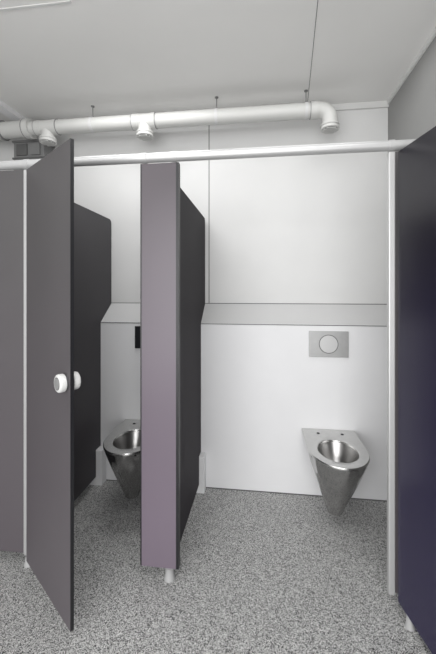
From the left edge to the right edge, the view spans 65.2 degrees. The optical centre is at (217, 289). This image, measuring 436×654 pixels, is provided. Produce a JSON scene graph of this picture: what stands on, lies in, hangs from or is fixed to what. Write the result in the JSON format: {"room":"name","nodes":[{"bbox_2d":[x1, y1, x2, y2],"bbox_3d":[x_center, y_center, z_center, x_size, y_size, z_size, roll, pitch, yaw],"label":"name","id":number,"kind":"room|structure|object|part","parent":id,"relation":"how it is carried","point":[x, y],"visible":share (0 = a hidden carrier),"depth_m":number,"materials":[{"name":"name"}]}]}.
{"room":"public restroom","nodes":[
{"label":"public restroom","id":0,"kind":"room"},
{"bbox_2d":[0,108,387,501],"bbox_3d":[-0.311,0.030,2.637,3.109,2.800,0.288,0,0,7],"label":"wall","id":1,"kind":"structure","parent":0,"point":[295,246],"depth_m":2.52,"materials":[{"name":"white paint"}]},
{"bbox_2d":[0,100,25,120],"bbox_3d":[-1.817,-1.353,0.839,0.080,0.035,4.000,0,0,7],"label":"trim","id":2,"kind":"structure","parent":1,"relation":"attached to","point":[5,109],"depth_m":2.58,"materials":[{"name":"white laminate"}]},
{"bbox_2d":[12,139,54,169],"bbox_3d":[-1.490,-1.008,2.755,0.280,0.355,0.140,0,0,7],"label":"box","id":3,"kind":"object","parent":1,"relation":"attached to","point":[23,149],"visible":0.46,"depth_m":2.69,"materials":[{"name":"grey plastic"}]},
{"bbox_2d":[74,203,110,500],"bbox_3d":[-0.929,0.400,2.270,0.018,1.930,0.963,0,0,7],"label":"wall","id":4,"kind":"structure","parent":1,"relation":"attached to","point":[92,230],"depth_m":2.38,"materials":[{"name":"laminate"}]},
{"bbox_2d":[103,419,139,498],"bbox_3d":[-0.550,1.155,2.260,0.356,0.391,0.525,0,0,7],"label":"toilet","id":5,"kind":"object","parent":1,"relation":"attached to","point":[121,447],"visible":0.66,"depth_m":2.13,"materials":[{"name":"metal"}]},
{"bbox_3d":[-0.550,1.163,2.260,0.354,0.374,0.523,0,0,7],"label":"bowl","id":6,"kind":"part","parent":5,"relation":"part of","materials":[{"name":"silver metal"}]},
{"bbox_2d":[113,431,139,448],"bbox_3d":[-0.556,1.054,2.214,0.232,0.158,0.294,0,0,7],"label":"basin","id":7,"kind":"object","parent":5,"relation":"in","point":[122,439],"depth_m":2.31,"materials":[{"name":"metal"}]},
{"bbox_2d":[135,326,139,347],"bbox_3d":[-0.488,0.350,2.511,0.260,0.165,0.009,0,0,7],"label":"flush plate","id":8,"kind":"object","parent":1,"relation":"attached to","point":[137,328],"visible":0.09,"depth_m":2.52,"materials":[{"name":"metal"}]},
{"bbox_2d":[180,188,204,541],"bbox_3d":[-0.171,0.405,2.172,0.018,1.920,0.963,0,0,7],"label":"wall","id":9,"kind":"structure","parent":1,"relation":"attached to","point":[192,222],"depth_m":2.11,"materials":[{"name":"grey laminate"}]},
{"bbox_2d":[309,331,348,356],"bbox_3d":[0.762,0.373,2.350,0.265,0.178,0.009,0,0,7],"label":"flush plate","id":10,"kind":"object","parent":1,"relation":"attached to","point":[321,343],"visible":1,"depth_m":2.35,"materials":[{"name":"metal"}]},
{"bbox_2d":[302,428,369,515],"bbox_3d":[0.726,1.155,2.095,0.356,0.391,0.525,0,0,7],"label":"toilet","id":11,"kind":"object","parent":1,"relation":"attached to","point":[339,459],"visible":1,"depth_m":2.01,"materials":[{"name":"silver metal"}]},
{"bbox_2d":[318,442,358,462],"bbox_3d":[0.720,1.054,2.050,0.232,0.158,0.294,0,0,7],"label":"basin","id":12,"kind":"object","parent":11,"relation":"in","point":[328,452],"depth_m":2.14,"materials":[{"name":"metal"}]},
{"bbox_2d":[331,100,388,110],"bbox_3d":[-0.306,-1.347,2.671,3.109,0.045,0.020,0,0,7],"label":"trim","id":13,"kind":"structure","parent":1,"relation":"attached to","point":[373,104],"depth_m":2.49,"materials":[{"name":"white paint"}]},
{"bbox_2d":[0,480,431,653],"bbox_3d":[-0.556,1.480,0.737,3.309,0.100,4.120,0,0,7],"label":"floor","id":14,"kind":"structure","parent":0,"point":[258,572],"depth_m":1.63,"materials":[{"name":"plastic"}]},
{"bbox_2d":[0,170,29,567],"bbox_3d":[-1.267,0.402,1.819,0.622,2.057,0.054,0,0,7],"label":"panel","id":15,"kind":"object","parent":14,"relation":"on","point":[12,182],"visible":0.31,"depth_m":1.79,"materials":[{"name":"grey laminate"}]},
{"bbox_3d":[-0.995,0.377,1.784,0.032,2.007,0.030,0,0,7],"label":"post","id":16,"kind":"part","parent":15,"relation":"part of","materials":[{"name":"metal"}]},
{"bbox_2d":[26,138,80,631],"bbox_3d":[-0.786,0.385,1.570,0.533,2.000,0.090,0,0,44],"label":"door","id":17,"kind":"structure","parent":15,"relation":"attached to","point":[52,380],"depth_m":1.52,"materials":[{"name":"grey laminate"}]},
{"bbox_3d":[-0.643,0.382,1.398,0.075,0.075,0.037,0,0,44],"label":"door knob","id":18,"kind":"part","parent":17,"relation":"part of","materials":[{"name":"white plastic"}]},
{"bbox_3d":[-0.607,0.382,1.436,0.075,0.075,0.037,0,0,44],"label":"door knob","id":19,"kind":"part","parent":17,"relation":"part of","materials":[{"name":"white plastic"}]},
{"bbox_2d":[0,139,415,169],"bbox_3d":[-0.430,-0.656,1.708,3.105,0.051,0.051,0,0,7],"label":"header rail","id":20,"kind":"object","parent":15,"relation":"on","point":[389,145],"visible":0.92,"depth_m":1.63,"materials":[{"name":"metal"}]},
{"bbox_2d":[90,446,105,485],"bbox_3d":[-0.889,1.302,2.530,0.095,0.255,0.072,0,0,7],"label":"box","id":21,"kind":"object","parent":14,"relation":"on","point":[100,478],"visible":0.64,"depth_m":2.49,"materials":[{"name":"white plastic"}]},
{"bbox_2d":[140,162,179,582],"bbox_3d":[-0.288,0.402,1.698,0.196,2.057,0.054,0,0,7],"label":"panel","id":22,"kind":"object","parent":14,"relation":"on","point":[159,182],"visible":1,"depth_m":1.69,"materials":[{"name":"laminate"}]},
{"bbox_2d":[196,453,205,493],"bbox_3d":[-0.138,1.302,2.434,0.095,0.255,0.072,0,0,7],"label":"box","id":23,"kind":"object","parent":14,"relation":"on","point":[202,457],"visible":0.5,"depth_m":2.40,"materials":[{"name":"white plastic"}]},
{"bbox_2d":[387,151,397,594],"bbox_3d":[0.941,0.402,1.534,0.338,2.057,0.054,0,0,7],"label":"door frame post","id":24,"kind":"object","parent":14,"relation":"on","point":[392,157],"visible":0.3,"depth_m":1.54,"materials":[{"name":"metal"}]},
{"bbox_2d":[398,126,435,653],"bbox_3d":[0.834,0.407,1.033,0.090,2.045,0.983,0,0,-5],"label":"door","id":25,"kind":"structure","parent":24,"relation":"attached to","point":[417,160],"depth_m":1.39,"materials":[{"name":"blue laminate"}]},
{"bbox_2d":[0,0,435,121],"bbox_3d":[-0.556,-1.418,0.737,3.309,0.104,4.120,0,0,7],"label":"ceiling","id":26,"kind":"structure","parent":0,"point":[59,59],"depth_m":1.97,"materials":[{"name":"paint"}]},
{"bbox_2d":[0,90,338,145],"bbox_3d":[-0.525,-1.226,2.487,2.717,0.285,0.147,0,0,7],"label":"drain pipe","id":27,"kind":"object","parent":26,"relation":"hanging from","point":[143,124],"visible":1,"depth_m":2.43,"materials":[{"name":"white plastic"}]},
{"bbox_2d":[388,36,435,151],"bbox_3d":[1.036,0.030,0.532,0.100,2.800,4.120,0,0,7],"label":"wall","id":28,"kind":"structure","parent":0,"point":[412,111],"depth_m":2.02,"materials":[{"name":"paint"}]},
{"bbox_2d":[387,27,435,104],"bbox_3d":[0.972,-1.355,0.479,0.012,0.030,4.000,0,0,7],"label":"trim","id":29,"kind":"structure","parent":28,"relation":"attached to","point":[433,34],"depth_m":2.04,"materials":[{"name":"white paint"}]}
]}

